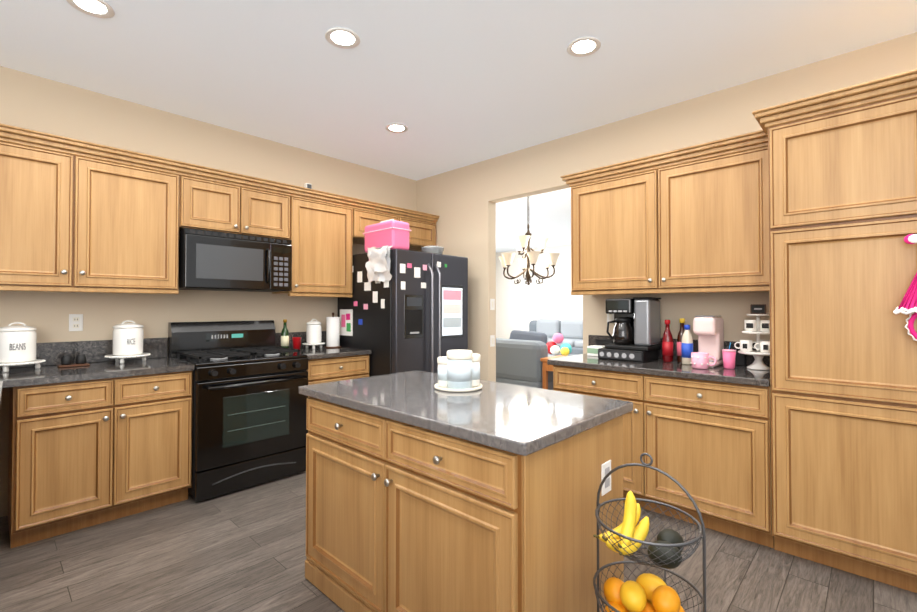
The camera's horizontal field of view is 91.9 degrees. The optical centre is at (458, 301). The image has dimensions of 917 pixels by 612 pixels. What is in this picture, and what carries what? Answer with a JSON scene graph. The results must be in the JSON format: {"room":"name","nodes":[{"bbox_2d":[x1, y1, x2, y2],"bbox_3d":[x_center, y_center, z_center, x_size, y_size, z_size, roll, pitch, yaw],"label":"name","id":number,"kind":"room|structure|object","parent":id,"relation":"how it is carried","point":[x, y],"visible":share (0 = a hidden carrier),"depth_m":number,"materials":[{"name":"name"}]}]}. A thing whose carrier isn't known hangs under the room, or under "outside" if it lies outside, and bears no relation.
{"room":"kitchen","nodes":[
{"label":"kitchen","id":0,"kind":"room"},
{"bbox_2d":[0,66,416,516],"bbox_3d":[-2.631,-0.062,3.018,0.120,2.780,6.340,-1,-1,43],"label":"wall","id":1,"kind":"structure","parent":0,"point":[36,103],"depth_m":3.33,"materials":[{"name":"beige paint"}]},
{"bbox_2d":[69,314,82,330],"bbox_3d":[-2.572,0.143,2.980,0.007,0.115,0.072,-1,-1,43],"label":"outlet","id":2,"kind":"object","parent":1,"relation":"attached to","point":[75,322],"visible":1,"depth_m":2.98,"materials":[{"name":"white plastic"}]},
{"bbox_2d":[0,135,183,293],"bbox_3d":[-2.485,-0.503,2.830,0.353,0.837,1.143,-1,-1,43],"label":"upper cabinet","id":3,"kind":"object","parent":1,"relation":"attached to","point":[76,215],"depth_m":2.75,"materials":[{"name":"brown wood"}]},
{"bbox_2d":[184,171,291,239],"bbox_3d":[-1.814,-0.716,3.545,0.353,0.389,0.811,-1,-1,43],"label":"upper cabinet","id":4,"kind":"object","parent":1,"relation":"attached to","point":[211,203],"depth_m":3.40,"materials":[{"name":"brown wood"}]},
{"bbox_2d":[178,228,291,291],"bbox_3d":[-1.776,-0.301,3.507,0.452,0.423,0.780,-1,-1,43],"label":"microwave","id":5,"kind":"object","parent":4,"relation":"attached to","point":[215,261],"visible":1,"depth_m":3.33,"materials":[{"name":"black metal"}]},
{"bbox_2d":[272,191,355,294],"bbox_3d":[-1.325,-0.485,4.059,0.353,0.837,0.612,-1,-1,43],"label":"upper cabinet","id":6,"kind":"object","parent":1,"relation":"attached to","point":[323,230],"depth_m":3.93,"materials":[{"name":"brown wood"}]},
{"bbox_2d":[304,183,311,188],"bbox_3d":[-1.365,-1.018,4.016,0.070,0.100,0.070,-1,-1,43],"label":"security camera","id":7,"kind":"object","parent":6,"relation":"on","point":[307,185],"visible":0.31,"depth_m":4.00,"materials":[{"name":"white plastic"}]},
{"bbox_2d":[356,203,437,250],"bbox_3d":[-0.740,-0.746,4.683,0.353,0.297,1.090,-1,-1,43],"label":"upper cabinet","id":8,"kind":"object","parent":1,"relation":"attached to","point":[422,233],"depth_m":4.65,"materials":[{"name":"brown wood"}]},
{"bbox_2d":[0,471,916,611],"bbox_3d":[0.411,1.396,4.238,10.600,0.100,12.320,-1,-1,43],"label":"floor","id":9,"kind":"structure","parent":0,"point":[242,550],"depth_m":2.18,"materials":[{"name":"wood"}]},
{"bbox_2d":[8,371,191,547],"bbox_3d":[-2.259,0.889,2.823,0.665,0.871,0.837,-1,-1,43],"label":"base cabinet","id":10,"kind":"object","parent":9,"relation":"on","point":[85,454],"visible":0.98,"depth_m":2.56,"materials":[{"name":"brown wood"}]},
{"bbox_2d":[168,320,307,501],"bbox_3d":[-1.662,0.746,3.384,0.746,1.174,0.788,-1,-1,43],"label":"range","id":11,"kind":"object","parent":9,"relation":"on","point":[249,408],"visible":0.94,"depth_m":3.19,"materials":[{"name":"black metal"}]},
{"bbox_2d":[306,354,368,431],"bbox_3d":[-1.216,0.905,3.928,0.665,0.871,0.610,-1,-1,43],"label":"base cabinet","id":12,"kind":"object","parent":9,"relation":"on","point":[326,370],"visible":0.25,"depth_m":3.71,"materials":[{"name":"brown wood"}]},
{"bbox_2d":[275,331,371,359],"bbox_3d":[-1.220,0.375,3.941,0.653,0.186,0.616,-1,-1,43],"label":"countertop","id":13,"kind":"structure","parent":12,"relation":"on","point":[317,352],"depth_m":3.93,"materials":[{"name":"stone"}]},
{"bbox_2d":[281,319,288,347],"bbox_3d":[-1.520,0.293,3.883,0.068,0.274,0.068,-1,-1,43],"label":"wine bottle","id":14,"kind":"object","parent":13,"relation":"on","point":[284,337],"visible":0.83,"depth_m":3.86,"materials":[{"name":"green glass"}]},
{"bbox_2d":[292,337,301,349],"bbox_3d":[-1.426,0.375,3.909,0.080,0.112,0.080,-1,-1,43],"label":"cup","id":15,"kind":"object","parent":13,"relation":"on","point":[296,342],"visible":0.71,"depth_m":3.88,"materials":[{"name":"red plastic"}]},
{"bbox_2d":[303,319,324,348],"bbox_3d":[-1.328,0.296,4.073,0.200,0.273,0.202,-1,-1,43],"label":"canister","id":16,"kind":"object","parent":13,"relation":"on","point":[313,333],"visible":1,"depth_m":4.02,"materials":[{"name":"white ceramic"}]},
{"bbox_2d":[325,312,340,347],"bbox_3d":[-1.190,0.269,4.204,0.156,0.331,0.156,-1,-1,43],"label":"paper towel holder","id":17,"kind":"object","parent":13,"relation":"on","point":[332,331],"visible":1,"depth_m":4.15,"materials":[{"name":"white paper"}]},
{"bbox_2d":[338,245,467,376],"bbox_3d":[-0.548,0.434,4.315,0.978,1.825,0.984,-1,-1,43],"label":"refrigerator","id":18,"kind":"object","parent":9,"relation":"on","point":[400,310],"visible":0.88,"depth_m":3.95,"materials":[{"name":"black metal"}]},
{"bbox_2d":[363,219,410,252],"bbox_3d":[-0.648,-0.588,3.994,0.445,0.289,0.210,-1,-1,43],"label":"storage box","id":19,"kind":"object","parent":18,"relation":"on","point":[393,233],"visible":0.85,"depth_m":3.87,"materials":[{"name":"pink plastic"}]},
{"bbox_2d":[421,245,443,253],"bbox_3d":[-0.259,-0.497,4.430,0.236,0.120,0.236,-1,-1,43],"label":"bowl","id":20,"kind":"object","parent":18,"relation":"on","point":[435,249],"visible":0.73,"depth_m":4.34,"materials":[{"name":"white"}]},
{"bbox_2d":[305,397,623,611],"bbox_3d":[-0.041,0.876,1.927,1.252,0.872,0.701,-1,-1,43],"label":"base cabinet","id":21,"kind":"object","parent":9,"relation":"on","point":[402,517],"visible":0.94,"depth_m":1.51,"materials":[{"name":"brown wood"}]},
{"bbox_2d":[299,370,632,455],"bbox_3d":[-0.033,0.421,1.942,1.305,0.036,0.750,-1,-1,43],"label":"countertop","id":22,"kind":"structure","parent":21,"relation":"on","point":[520,420],"depth_m":1.68,"materials":[{"name":"stone"}]},
{"bbox_2d":[434,350,481,391],"bbox_3d":[0.000,0.314,2.070,0.224,0.180,0.224,-1,-1,43],"label":"canisters","id":23,"kind":"object","parent":22,"relation":"on","point":[458,370],"visible":1,"depth_m":1.98,"materials":[{"name":"beige ceramic"}]},
{"bbox_2d":[496,330,552,389],"bbox_3d":[0.875,0.864,5.685,1.000,1.005,0.950,-1,-1,43],"label":"armchair","id":24,"kind":"object","parent":9,"relation":"on","point":[519,354],"visible":0.46,"depth_m":5.21,"materials":[{"name":"grey fabric"}]},
{"bbox_2d":[540,355,566,388],"bbox_3d":[1.216,0.997,4.996,0.420,0.719,0.420,-1,-1,43],"label":"wood side table","id":25,"kind":"object","parent":9,"relation":"on","point":[546,367],"visible":0.08,"depth_m":4.97,"materials":[{"name":"brown wood"}]},
{"bbox_2d":[529,319,582,354],"bbox_3d":[2.484,0.917,9.823,2.560,1.019,1.000,-1,-1,43],"label":"sofa","id":26,"kind":"object","parent":9,"relation":"on","point":[571,331],"visible":0.23,"depth_m":9.94,"materials":[{"name":"grey fabric"}]},
{"bbox_2d":[553,365,644,508],"bbox_3d":[1.131,0.895,3.206,0.653,0.872,0.638,-1,-1,43],"label":"base cabinet","id":27,"kind":"object","parent":9,"relation":"on","point":[624,386],"depth_m":2.84,"materials":[{"name":"brown wood"}]},
{"bbox_2d":[547,335,769,386],"bbox_3d":[1.350,0.361,2.997,1.331,0.186,0.653,-1,-1,43],"label":"countertop","id":28,"kind":"structure","parent":27,"relation":"on","point":[740,374],"depth_m":2.83,"materials":[{"name":"stone"}]},
{"bbox_2d":[587,339,612,355],"bbox_3d":[1.126,0.364,3.488,0.150,0.120,0.190,-1,-1,43],"label":"box","id":29,"kind":"object","parent":28,"relation":"on","point":[592,350],"visible":0.58,"depth_m":3.46,"materials":[{"name":"white paper"}]},
{"bbox_2d":[598,297,660,361],"bbox_3d":[1.249,0.197,3.241,0.352,0.448,0.304,-1,-1,43],"label":"coffee maker","id":30,"kind":"object","parent":28,"relation":"on","point":[636,321],"visible":1,"depth_m":3.15,"materials":[{"name":"black plastic"}]},
{"bbox_2d":[662,320,672,361],"bbox_3d":[1.453,0.273,3.078,0.070,0.292,0.070,-1,-1,43],"label":"syrup bottle","id":31,"kind":"object","parent":28,"relation":"on","point":[667,346],"visible":1,"depth_m":3.06,"materials":[{"name":"red glass"}]},
{"bbox_2d":[677,318,684,361],"bbox_3d":[1.545,0.267,3.060,0.070,0.302,0.070,-1,-1,43],"label":"syrup bottle","id":32,"kind":"object","parent":28,"relation":"on","point":[680,334],"visible":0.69,"depth_m":3.05,"materials":[{"name":"brown glass"}]},
{"bbox_2d":[681,325,692,364],"bbox_3d":[1.520,0.286,2.946,0.070,0.262,0.070,-1,-1,43],"label":"syrup bottle","id":33,"kind":"object","parent":28,"relation":"on","point":[687,345],"visible":0.94,"depth_m":2.92,"materials":[{"name":"beige plastic"}]},
{"bbox_2d":[690,352,716,368],"bbox_3d":[1.507,0.366,2.726,0.145,0.095,0.103,-1,-1,43],"label":"mug","id":34,"kind":"object","parent":28,"relation":"on","point":[699,360],"visible":1,"depth_m":2.70,"materials":[{"name":"pink ceramic"}]},
{"bbox_2d":[693,315,723,367],"bbox_3d":[1.631,0.254,2.896,0.130,0.323,0.260,-1,-1,43],"label":"brewer","id":35,"kind":"object","parent":28,"relation":"on","point":[708,330],"visible":0.83,"depth_m":2.86,"materials":[{"name":"pink plastic"}]},
{"bbox_2d":[722,343,745,368],"bbox_3d":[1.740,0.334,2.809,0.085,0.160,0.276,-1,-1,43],"label":"tumbler","id":36,"kind":"object","parent":28,"relation":"on","point":[732,356],"visible":0.96,"depth_m":2.73,"materials":[{"name":"pink plastic"}]},
{"bbox_2d":[734,304,769,369],"bbox_3d":[1.837,0.216,2.730,0.230,0.395,0.214,-1,-1,43],"label":"stand","id":37,"kind":"object","parent":28,"relation":"on","point":[758,326],"visible":0.88,"depth_m":2.71,"materials":[{"name":"white ceramic"}]},
{"bbox_2d":[593,453,705,611],"bbox_3d":[0.559,0.875,1.314,0.316,0.846,0.316,-1,-1,43],"label":"fruit stand","id":38,"kind":"object","parent":9,"relation":"on","point":[644,591],"visible":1,"depth_m":1.29,"materials":[{"name":"grey metal"}]},
{"bbox_2d":[645,374,773,547],"bbox_3d":[1.603,0.888,2.760,0.647,0.872,0.638,-1,-1,43],"label":"base cabinet","id":39,"kind":"object","parent":9,"relation":"on","point":[706,445],"depth_m":2.50,"materials":[{"name":"brown wood"}]},
{"bbox_3d":[-1.353,0.860,0.809,4.748,0.871,0.500,-1,-1,43],"label":"base cabinet","id":40,"kind":"object","parent":9,"relation":"on","visible":0},
{"bbox_2d":[0,366,28,406],"bbox_3d":[-1.304,0.330,0.832,4.798,0.186,0.690,-1,-1,43],"label":"countertop","id":41,"kind":"structure","parent":40,"relation":"on","point":[15,377],"depth_m":2.35,"materials":[{"name":"stone"}]},
{"bbox_2d":[20,337,193,384],"bbox_3d":[-2.275,0.359,2.823,0.653,0.186,0.874,-1,-1,43],"label":"countertop","id":42,"kind":"structure","parent":40,"relation":"on","point":[101,366],"depth_m":2.88,"materials":[{"name":"stone"}]},
{"bbox_2d":[0,322,45,371],"bbox_3d":[-2.654,0.268,2.664,0.255,0.288,0.257,-1,-1,43],"label":"jar","id":43,"kind":"object","parent":42,"relation":"on","point":[18,345],"visible":1,"depth_m":2.61,"materials":[{"name":"white ceramic"}]},
{"bbox_2d":[57,342,89,367],"bbox_3d":[-2.470,0.338,2.847,0.100,0.154,0.150,-1,-1,43],"label":"caddy","id":44,"kind":"object","parent":42,"relation":"on","point":[66,360],"visible":1,"depth_m":2.83,"materials":[{"name":"brown wood"}]},
{"bbox_2d":[104,320,150,363],"bbox_3d":[-2.280,0.274,3.061,0.255,0.288,0.257,-1,-1,43],"label":"canister","id":45,"kind":"object","parent":42,"relation":"on","point":[128,340],"visible":1,"depth_m":3.00,"materials":[{"name":"white ceramic"}]},
{"bbox_2d":[0,0,916,252],"bbox_3d":[0.411,-1.483,4.280,10.600,0.100,12.320,-1,-1,43],"label":"ceiling","id":46,"kind":"structure","parent":0,"point":[453,84],"depth_m":2.69,"materials":[{"name":"white paint"}]},
{"bbox_2d":[66,0,114,17],"bbox_3d":[-1.814,-1.458,2.185,0.189,0.010,0.189,0,-1,-2],"label":"recessed light","id":47,"kind":"object","parent":46,"relation":"in","point":[95,8],"depth_m":2.20,"materials":[{"name":"white glass"}]},
{"bbox_2d":[325,27,359,48],"bbox_3d":[-0.640,-1.455,2.452,0.189,0.010,0.189,0,-1,-2],"label":"recessed light","id":48,"kind":"object","parent":46,"relation":"in","point":[342,37],"depth_m":2.45,"materials":[{"name":"white glass"}]},
{"bbox_2d":[385,123,407,132],"bbox_3d":[-0.513,-1.437,3.679,0.189,0.010,0.189,0,-1,-2],"label":"recessed light","id":49,"kind":"object","parent":46,"relation":"in","point":[393,127],"depth_m":3.68,"materials":[{"name":"white glass"}]},
{"bbox_2d":[499,196,559,284],"bbox_3d":[0.858,-0.805,5.443,0.767,1.218,0.764,-1,-1,43],"label":"chandelier","id":50,"kind":"object","parent":46,"relation":"hanging from","point":[521,242],"visible":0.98,"depth_m":5.39,"materials":[{"name":"white glass"}]},
{"bbox_2d":[567,37,600,56],"bbox_3d":[0.716,-1.453,2.534,0.189,0.010,0.189,0,-1,-2],"label":"recessed light","id":51,"kind":"object","parent":46,"relation":"in","point":[583,46],"depth_m":2.53,"materials":[{"name":"white glass"}]},
{"bbox_2d":[496,245,582,338],"bbox_3d":[4.597,0.021,8.695,10.600,2.780,0.120,-1,-1,43],"label":"wall","id":52,"kind":"structure","parent":0,"point":[521,305],"depth_m":11.13,"materials":[{"name":"white"}]},
{"bbox_2d":[546,333,574,356],"bbox_3d":[1.846,0.993,8.169,0.700,0.820,0.600,-1,-1,43],"label":"pile","id":53,"kind":"object","parent":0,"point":[564,349],"visible":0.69,"depth_m":8.08,"materials":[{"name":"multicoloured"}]},
{"bbox_2d":[416,32,916,381],"bbox_3d":[1.948,-0.062,2.974,6.600,2.780,0.120,-1,-1,43],"label":"wall","id":54,"kind":"structure","parent":0,"point":[461,202],"depth_m":3.54,"materials":[{"name":"beige paint"}]},
{"bbox_2d":[490,335,494,346],"bbox_3d":[0.344,0.400,4.480,0.006,0.114,0.070,-1,-1,43],"label":"light switch","id":55,"kind":"object","parent":54,"relation":"attached to","point":[492,337],"depth_m":4.47,"materials":[{"name":"white plastic"}]},
{"bbox_2d":[490,299,494,309],"bbox_3d":[0.344,0.030,4.485,0.006,0.114,0.070,-1,-1,43],"label":"light switch","id":56,"kind":"object","parent":54,"relation":"attached to","point":[492,301],"depth_m":4.48,"materials":[{"name":"white plastic"}]},
{"bbox_2d":[607,314,613,321],"bbox_3d":[1.226,0.116,3.561,0.072,0.115,0.008,-1,-1,43],"label":"light switch","id":57,"kind":"object","parent":54,"relation":"attached to","point":[610,317],"visible":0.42,"depth_m":3.56,"materials":[{"name":"white plastic"}]},
{"bbox_2d":[560,69,916,592],"bbox_3d":[1.802,0.161,2.550,2.685,2.319,0.688,-1,-1,43],"label":"upper cabinets","id":58,"kind":"object","parent":54,"relation":"attached to","point":[803,211],"visible":1,"depth_m":2.19,"materials":[{"name":"brown wood"}]},
{"bbox_2d":[893,234,916,340],"bbox_3d":[2.009,-0.077,1.877,0.248,0.540,0.091,-1,-1,43],"label":"dress","id":59,"kind":"object","parent":58,"relation":"hanging from","point":[908,304],"visible":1,"depth_m":1.91,"materials":[{"name":"pink fabric"}]}
]}

